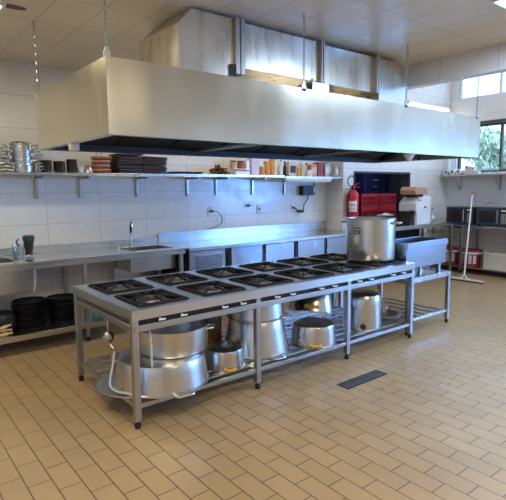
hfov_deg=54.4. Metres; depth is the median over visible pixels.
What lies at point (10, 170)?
pan
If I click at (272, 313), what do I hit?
cooking pot
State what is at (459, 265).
shelf
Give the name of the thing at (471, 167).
carton
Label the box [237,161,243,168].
spice jar
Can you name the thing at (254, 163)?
pack
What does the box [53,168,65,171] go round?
bowl
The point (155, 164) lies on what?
tray
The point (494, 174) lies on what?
wall shelf
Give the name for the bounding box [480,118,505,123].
trim
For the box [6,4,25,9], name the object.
stub
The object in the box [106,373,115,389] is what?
lid
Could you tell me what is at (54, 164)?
bowl
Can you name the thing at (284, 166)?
bottle
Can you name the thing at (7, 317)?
pot
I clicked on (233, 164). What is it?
spice jar
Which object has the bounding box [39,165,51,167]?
bowl
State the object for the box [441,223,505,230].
countertop
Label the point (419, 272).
drip tray
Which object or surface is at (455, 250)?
plastic bucket
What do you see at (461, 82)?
window
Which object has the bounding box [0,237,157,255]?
backsplash
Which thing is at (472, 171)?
carton
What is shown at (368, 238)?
cooking pot
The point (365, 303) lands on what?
cooking pot
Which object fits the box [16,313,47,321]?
round tray
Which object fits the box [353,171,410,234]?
trim
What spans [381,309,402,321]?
basin
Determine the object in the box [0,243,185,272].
countertop
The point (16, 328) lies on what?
round tray
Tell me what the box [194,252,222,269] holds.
vent
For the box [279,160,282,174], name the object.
bottle
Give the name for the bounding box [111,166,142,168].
tray
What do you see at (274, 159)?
bottle
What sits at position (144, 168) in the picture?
tray
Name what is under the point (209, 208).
wall outlet
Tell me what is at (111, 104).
exhaust hood
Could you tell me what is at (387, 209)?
plastic crate
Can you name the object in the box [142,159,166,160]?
tray
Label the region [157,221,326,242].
backsplash
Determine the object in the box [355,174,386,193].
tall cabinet
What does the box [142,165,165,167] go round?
tray
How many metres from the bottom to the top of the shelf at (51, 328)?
0.055 m
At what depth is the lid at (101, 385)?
3.48 m
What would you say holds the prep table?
on the floor
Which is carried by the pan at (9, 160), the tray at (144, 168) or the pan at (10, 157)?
the pan at (10, 157)
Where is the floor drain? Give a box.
[337,370,387,388]
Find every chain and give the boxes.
[32,21,38,87]
[103,0,108,46]
[303,12,304,81]
[405,43,408,99]
[476,78,478,111]
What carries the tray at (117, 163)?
on the tray at (112, 165)
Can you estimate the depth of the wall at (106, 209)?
5.83 m
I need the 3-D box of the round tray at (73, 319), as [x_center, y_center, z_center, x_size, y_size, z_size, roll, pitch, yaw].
[-2.028,0.735,5.307,0.330,0.023,0.330,0,7,4]
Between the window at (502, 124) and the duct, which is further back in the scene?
the window at (502, 124)
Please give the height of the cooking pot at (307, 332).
0.190 m
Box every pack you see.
[244,160,249,173]
[246,158,258,174]
[323,164,328,176]
[324,163,331,176]
[331,166,338,176]
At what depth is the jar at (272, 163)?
7.12 m
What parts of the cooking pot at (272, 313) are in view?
handle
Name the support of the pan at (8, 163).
on the pan at (10, 167)
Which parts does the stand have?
leg, leg, leg, frame rail, tank, leg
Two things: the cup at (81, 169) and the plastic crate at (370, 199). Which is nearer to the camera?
the cup at (81, 169)
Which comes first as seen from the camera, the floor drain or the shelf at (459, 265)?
the floor drain
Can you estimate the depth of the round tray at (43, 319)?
4.92 m
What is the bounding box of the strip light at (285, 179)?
[284,178,331,181]
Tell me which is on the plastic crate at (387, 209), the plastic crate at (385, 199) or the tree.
the plastic crate at (385, 199)
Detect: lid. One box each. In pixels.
[96,371,131,397]
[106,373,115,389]
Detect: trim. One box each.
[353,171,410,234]
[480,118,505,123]
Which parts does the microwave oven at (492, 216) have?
control panel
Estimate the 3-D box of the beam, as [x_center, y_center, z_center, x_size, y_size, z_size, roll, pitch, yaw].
[3.530,-2.639,3.097,0.130,2.235,10.500,-6,9,-38]
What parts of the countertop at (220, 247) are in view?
machine panel, door handle, door, door handle, door, door, door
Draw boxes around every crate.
[358,194,378,208]
[358,208,378,216]
[365,193,395,207]
[378,207,395,217]
[483,250,505,270]
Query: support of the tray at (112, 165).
on the tray at (117, 167)
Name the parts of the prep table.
panel, leg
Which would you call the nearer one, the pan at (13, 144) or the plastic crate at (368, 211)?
the pan at (13, 144)
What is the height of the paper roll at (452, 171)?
0.100 m
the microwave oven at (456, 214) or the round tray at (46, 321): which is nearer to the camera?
the round tray at (46, 321)
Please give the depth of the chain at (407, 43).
4.60 m
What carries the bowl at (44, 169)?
on the wall shelf at (37, 175)
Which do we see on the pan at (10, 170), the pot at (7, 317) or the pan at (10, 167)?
the pan at (10, 167)
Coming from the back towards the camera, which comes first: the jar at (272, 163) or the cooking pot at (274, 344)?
the jar at (272, 163)
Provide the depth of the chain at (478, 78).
5.43 m
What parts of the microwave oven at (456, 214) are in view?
control panel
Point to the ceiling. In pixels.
(69, 34)
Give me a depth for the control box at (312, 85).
4.01 m
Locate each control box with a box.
[292,186,314,212]
[299,79,328,91]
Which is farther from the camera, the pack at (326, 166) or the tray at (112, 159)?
the pack at (326, 166)
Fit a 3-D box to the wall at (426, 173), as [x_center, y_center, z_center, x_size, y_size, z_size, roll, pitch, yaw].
[2.554,-2.087,9.031,3.300,5.000,0.570,-6,9,-38]
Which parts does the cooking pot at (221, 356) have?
pot handle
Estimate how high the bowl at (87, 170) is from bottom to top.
0.062 m
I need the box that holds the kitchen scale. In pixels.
[227,169,250,174]
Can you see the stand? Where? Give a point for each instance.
(422, 251)
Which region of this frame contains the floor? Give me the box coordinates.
[0,265,505,499]
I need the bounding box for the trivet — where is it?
[9,141,31,143]
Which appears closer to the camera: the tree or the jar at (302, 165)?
the jar at (302, 165)
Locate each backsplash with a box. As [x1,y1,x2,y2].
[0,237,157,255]
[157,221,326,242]
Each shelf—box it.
[0,172,284,198]
[0,309,113,344]
[80,305,409,407]
[270,176,341,194]
[343,297,446,320]
[395,232,449,238]
[440,173,505,189]
[440,263,505,272]
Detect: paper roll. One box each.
[450,169,457,174]
[455,169,464,173]
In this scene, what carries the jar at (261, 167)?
on the wall shelf at (37, 175)
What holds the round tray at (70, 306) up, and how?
on the round tray
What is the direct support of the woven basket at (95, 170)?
on the wall shelf at (37, 175)
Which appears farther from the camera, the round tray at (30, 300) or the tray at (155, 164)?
the tray at (155, 164)
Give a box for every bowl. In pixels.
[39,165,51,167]
[40,160,51,162]
[40,168,51,171]
[53,163,64,165]
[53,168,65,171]
[66,159,76,161]
[66,168,77,172]
[84,168,93,172]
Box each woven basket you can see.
[91,156,111,160]
[91,160,111,164]
[91,165,111,168]
[93,169,111,172]
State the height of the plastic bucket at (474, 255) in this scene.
0.292 m
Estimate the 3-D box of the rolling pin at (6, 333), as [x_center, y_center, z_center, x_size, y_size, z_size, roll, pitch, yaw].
[-2.404,0.815,4.681,0.226,0.038,0.032,-7,10,-44]
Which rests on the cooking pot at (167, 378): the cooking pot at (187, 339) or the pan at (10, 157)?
the cooking pot at (187, 339)
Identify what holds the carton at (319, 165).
on the wall shelf at (284, 181)
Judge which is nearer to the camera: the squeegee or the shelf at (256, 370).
the shelf at (256, 370)
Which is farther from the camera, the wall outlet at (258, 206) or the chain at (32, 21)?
the wall outlet at (258, 206)
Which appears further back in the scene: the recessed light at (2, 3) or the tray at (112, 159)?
the tray at (112, 159)
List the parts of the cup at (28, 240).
lid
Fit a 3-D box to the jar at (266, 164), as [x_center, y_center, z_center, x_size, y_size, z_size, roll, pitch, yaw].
[0.198,-1.178,7.101,0.096,0.200,0.096,-6,9,-38]
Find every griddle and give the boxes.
[167,171,202,172]
[167,173,202,173]
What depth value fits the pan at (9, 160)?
4.99 m
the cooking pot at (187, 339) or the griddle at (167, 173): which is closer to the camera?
the cooking pot at (187, 339)
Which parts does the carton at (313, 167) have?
printed panel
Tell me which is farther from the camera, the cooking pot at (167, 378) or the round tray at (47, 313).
the round tray at (47, 313)
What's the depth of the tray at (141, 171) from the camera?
5.88 m
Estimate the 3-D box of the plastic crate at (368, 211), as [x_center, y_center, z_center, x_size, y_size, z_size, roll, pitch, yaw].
[1.964,-0.625,8.843,0.488,0.254,0.348,-6,9,-38]
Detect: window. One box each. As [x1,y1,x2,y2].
[458,122,505,171]
[459,72,505,100]
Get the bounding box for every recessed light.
[0,0,5,12]
[490,0,505,9]
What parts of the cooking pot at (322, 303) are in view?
pot handle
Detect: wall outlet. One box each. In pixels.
[208,207,212,215]
[257,205,260,212]
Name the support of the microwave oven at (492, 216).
on the countertop at (459, 265)
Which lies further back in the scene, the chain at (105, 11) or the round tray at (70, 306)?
the round tray at (70, 306)
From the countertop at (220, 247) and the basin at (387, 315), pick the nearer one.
the basin at (387, 315)
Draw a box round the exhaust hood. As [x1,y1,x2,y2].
[35,47,479,162]
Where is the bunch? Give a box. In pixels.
[209,164,229,174]
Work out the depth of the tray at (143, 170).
5.86 m
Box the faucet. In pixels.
[117,221,133,246]
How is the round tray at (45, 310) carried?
on the round tray at (43, 315)
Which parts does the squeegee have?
rubber blade, handle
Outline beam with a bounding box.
[402,43,505,89]
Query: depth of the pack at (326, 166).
7.83 m
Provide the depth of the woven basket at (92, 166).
5.52 m
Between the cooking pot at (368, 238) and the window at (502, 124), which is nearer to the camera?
the cooking pot at (368, 238)
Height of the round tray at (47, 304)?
0.024 m
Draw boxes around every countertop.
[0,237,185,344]
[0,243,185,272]
[157,221,345,274]
[430,223,505,272]
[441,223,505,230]
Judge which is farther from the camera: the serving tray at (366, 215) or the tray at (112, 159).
the serving tray at (366, 215)
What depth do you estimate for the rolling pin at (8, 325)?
4.71 m
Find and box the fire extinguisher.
[347,175,359,216]
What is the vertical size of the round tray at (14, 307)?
0.023 m
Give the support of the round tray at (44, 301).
on the round tray at (14, 307)
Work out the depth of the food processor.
8.28 m
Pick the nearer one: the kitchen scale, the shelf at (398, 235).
the kitchen scale
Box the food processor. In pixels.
[398,187,430,224]
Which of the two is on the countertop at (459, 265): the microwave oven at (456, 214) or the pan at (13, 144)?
the microwave oven at (456, 214)
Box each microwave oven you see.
[446,206,477,224]
[476,207,505,226]
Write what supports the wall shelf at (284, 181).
attached to the wall at (106, 209)
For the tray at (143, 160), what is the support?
on the tray at (155, 164)
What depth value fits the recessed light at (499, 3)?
3.52 m
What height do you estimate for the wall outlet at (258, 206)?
0.120 m
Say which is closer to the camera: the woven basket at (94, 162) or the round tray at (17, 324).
the round tray at (17, 324)
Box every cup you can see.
[22,235,34,257]
[68,143,79,150]
[78,167,83,172]
[403,154,414,161]
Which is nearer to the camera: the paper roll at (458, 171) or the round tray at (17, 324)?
the round tray at (17, 324)
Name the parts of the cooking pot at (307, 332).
pot handle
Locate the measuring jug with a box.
[11,238,22,258]
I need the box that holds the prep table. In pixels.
[377,221,453,288]
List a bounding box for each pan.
[1,143,37,146]
[1,147,38,149]
[2,149,40,152]
[2,159,41,162]
[3,165,42,168]
[3,168,42,171]
[5,153,41,156]
[5,156,41,159]
[7,162,41,165]
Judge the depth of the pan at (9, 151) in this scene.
4.98 m
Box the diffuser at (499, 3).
[496,0,505,6]
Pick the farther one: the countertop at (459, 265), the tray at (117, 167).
the countertop at (459, 265)
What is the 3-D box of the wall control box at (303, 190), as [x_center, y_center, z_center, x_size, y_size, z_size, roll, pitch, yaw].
[0.819,-0.809,7.837,0.473,0.420,0.100,-6,9,-38]
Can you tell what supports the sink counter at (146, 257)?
on the floor
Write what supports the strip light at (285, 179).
attached to the wall shelf at (284, 181)
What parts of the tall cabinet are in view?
cabinet door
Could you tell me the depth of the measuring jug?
4.92 m
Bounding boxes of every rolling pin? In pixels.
[0,324,10,330]
[0,332,12,336]
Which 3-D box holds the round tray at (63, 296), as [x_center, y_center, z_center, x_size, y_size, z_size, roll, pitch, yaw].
[-2.036,0.506,5.276,0.330,0.023,0.330,0,7,5]
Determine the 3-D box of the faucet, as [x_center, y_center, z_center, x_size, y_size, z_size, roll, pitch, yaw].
[-1.509,-0.185,5.858,0.198,0.304,0.151,-6,9,-38]
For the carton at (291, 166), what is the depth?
7.36 m
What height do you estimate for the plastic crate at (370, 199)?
0.254 m
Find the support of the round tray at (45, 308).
on the round tray at (45, 310)
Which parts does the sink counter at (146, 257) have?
leg, leg, panel, sink bowl, leg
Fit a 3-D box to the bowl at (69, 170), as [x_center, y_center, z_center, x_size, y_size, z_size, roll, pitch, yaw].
[-1.992,-0.872,5.418,0.120,0.050,0.120,-6,9,-38]
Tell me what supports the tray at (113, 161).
on the tray at (117, 163)
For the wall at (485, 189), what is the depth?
9.31 m
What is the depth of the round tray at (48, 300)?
5.15 m
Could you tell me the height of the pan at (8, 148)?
0.037 m
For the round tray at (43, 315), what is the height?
0.024 m
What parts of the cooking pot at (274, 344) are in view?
handle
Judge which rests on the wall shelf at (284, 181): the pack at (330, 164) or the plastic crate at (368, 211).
the pack at (330, 164)
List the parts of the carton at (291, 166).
printed panel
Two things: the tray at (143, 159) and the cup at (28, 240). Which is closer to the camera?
the cup at (28, 240)
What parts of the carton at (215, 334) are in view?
printed panel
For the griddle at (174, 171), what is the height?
0.014 m
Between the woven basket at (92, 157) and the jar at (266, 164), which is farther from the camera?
the jar at (266, 164)
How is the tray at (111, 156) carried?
on the tray at (112, 159)
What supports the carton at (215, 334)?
on the gas stove
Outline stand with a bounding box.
[338,236,450,334]
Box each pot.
[0,310,16,333]
[114,347,208,398]
[139,319,214,358]
[205,341,244,371]
[225,319,289,360]
[226,303,290,322]
[287,294,333,313]
[290,317,336,348]
[340,216,402,261]
[342,289,381,331]
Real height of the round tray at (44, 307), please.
0.024 m
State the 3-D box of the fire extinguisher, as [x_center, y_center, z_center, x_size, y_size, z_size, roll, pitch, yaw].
[1.571,-0.854,7.893,0.309,0.674,0.200,-6,9,-38]
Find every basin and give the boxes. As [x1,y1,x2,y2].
[381,299,388,310]
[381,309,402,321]
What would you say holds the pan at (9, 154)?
on the pan at (10, 157)
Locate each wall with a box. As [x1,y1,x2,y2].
[0,60,325,310]
[326,82,450,267]
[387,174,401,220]
[445,81,505,262]
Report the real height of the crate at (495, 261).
0.290 m
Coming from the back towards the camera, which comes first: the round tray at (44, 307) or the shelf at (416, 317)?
the shelf at (416, 317)
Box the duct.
[139,8,406,104]
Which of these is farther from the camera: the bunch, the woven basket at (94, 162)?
the bunch
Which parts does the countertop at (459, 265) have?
leg, leg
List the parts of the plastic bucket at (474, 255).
bucket lid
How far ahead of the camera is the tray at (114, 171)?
5.66 m
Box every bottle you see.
[274,159,276,174]
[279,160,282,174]
[283,161,286,175]
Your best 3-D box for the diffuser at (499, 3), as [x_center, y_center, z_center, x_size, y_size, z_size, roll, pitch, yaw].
[2.213,-1.796,3.705,1.060,0.006,0.290,-6,9,-38]
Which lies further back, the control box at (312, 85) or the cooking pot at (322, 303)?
the cooking pot at (322, 303)
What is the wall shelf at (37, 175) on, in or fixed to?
attached to the wall at (106, 209)
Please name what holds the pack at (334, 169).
on the wall shelf at (284, 181)
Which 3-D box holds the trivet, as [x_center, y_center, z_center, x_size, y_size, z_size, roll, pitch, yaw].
[-2.388,-1.102,5.062,0.224,0.027,0.221,-6,9,-38]
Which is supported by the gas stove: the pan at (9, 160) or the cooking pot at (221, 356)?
the cooking pot at (221, 356)
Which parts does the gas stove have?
leg, rail, leg, plate, leg, rail, leg, leg, leg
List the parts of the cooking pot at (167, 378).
handle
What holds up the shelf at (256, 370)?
attached to the gas stove
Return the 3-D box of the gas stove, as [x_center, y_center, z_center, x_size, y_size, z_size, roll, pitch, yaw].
[0.094,0.598,4.569,3.175,0.828,1.132,-6,9,-38]
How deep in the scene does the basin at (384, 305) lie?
5.36 m
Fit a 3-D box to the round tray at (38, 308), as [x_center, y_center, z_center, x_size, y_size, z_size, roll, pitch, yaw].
[-2.289,0.582,5.022,0.330,0.023,0.330,4,8,36]
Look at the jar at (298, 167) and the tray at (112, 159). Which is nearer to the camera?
the tray at (112, 159)
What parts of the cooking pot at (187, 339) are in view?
handle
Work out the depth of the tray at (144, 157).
5.84 m
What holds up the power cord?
attached to the wall at (106, 209)
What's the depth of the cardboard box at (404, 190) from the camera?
8.22 m
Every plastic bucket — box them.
[444,246,458,263]
[462,248,482,265]
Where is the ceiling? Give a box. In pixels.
[0,0,505,70]
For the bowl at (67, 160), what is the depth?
5.36 m
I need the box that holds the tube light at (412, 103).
[407,101,448,111]
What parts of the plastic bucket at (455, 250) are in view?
bucket lid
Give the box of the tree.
[463,126,505,169]
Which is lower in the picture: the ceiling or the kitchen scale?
the kitchen scale
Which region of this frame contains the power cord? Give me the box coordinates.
[208,210,222,229]
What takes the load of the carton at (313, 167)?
on the wall shelf at (284, 181)
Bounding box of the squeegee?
[450,191,482,283]
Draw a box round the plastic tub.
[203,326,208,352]
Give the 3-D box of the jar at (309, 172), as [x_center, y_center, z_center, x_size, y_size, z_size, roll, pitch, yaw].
[0.867,-1.175,7.535,0.080,0.100,0.080,-6,9,-38]
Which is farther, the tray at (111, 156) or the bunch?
the bunch
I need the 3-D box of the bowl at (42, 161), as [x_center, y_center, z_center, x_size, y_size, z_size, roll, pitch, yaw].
[-2.203,-0.926,5.230,0.124,0.050,0.124,-6,9,-38]
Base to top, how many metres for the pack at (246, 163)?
0.200 m
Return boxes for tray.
[11,296,45,304]
[11,302,45,308]
[11,304,45,311]
[12,300,46,307]
[12,306,46,313]
[14,308,47,315]
[15,310,47,317]
[15,322,47,329]
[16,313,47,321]
[16,315,47,323]
[16,318,46,325]
[16,319,47,327]
[17,312,47,319]
[46,293,73,300]
[46,298,73,302]
[46,301,73,304]
[46,303,73,306]
[46,305,73,308]
[48,318,74,322]
[109,153,142,155]
[110,158,142,160]
[110,162,142,164]
[111,156,142,158]
[111,160,142,162]
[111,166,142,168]
[111,171,143,172]
[112,165,141,166]
[112,169,143,171]
[141,156,166,158]
[141,171,166,173]
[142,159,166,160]
[142,160,166,162]
[142,163,166,165]
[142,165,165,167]
[143,167,166,169]
[143,170,166,171]
[365,215,395,216]
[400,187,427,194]
[407,268,442,278]
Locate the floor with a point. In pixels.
(432, 427)
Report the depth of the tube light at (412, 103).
9.06 m
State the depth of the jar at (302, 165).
7.50 m
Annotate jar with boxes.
[230,161,236,168]
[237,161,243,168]
[259,165,264,174]
[263,161,269,174]
[269,159,274,174]
[297,166,299,175]
[299,162,305,175]
[307,170,311,175]
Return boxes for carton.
[207,316,221,343]
[285,162,296,175]
[307,164,316,176]
[313,162,322,176]
[467,166,476,169]
[471,170,480,173]
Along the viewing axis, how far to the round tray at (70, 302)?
5.14 m
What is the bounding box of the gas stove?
[73,252,414,428]
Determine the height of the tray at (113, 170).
0.023 m
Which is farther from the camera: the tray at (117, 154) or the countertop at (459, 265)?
the countertop at (459, 265)
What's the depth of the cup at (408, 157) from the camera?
4.88 m
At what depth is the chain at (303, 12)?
3.77 m

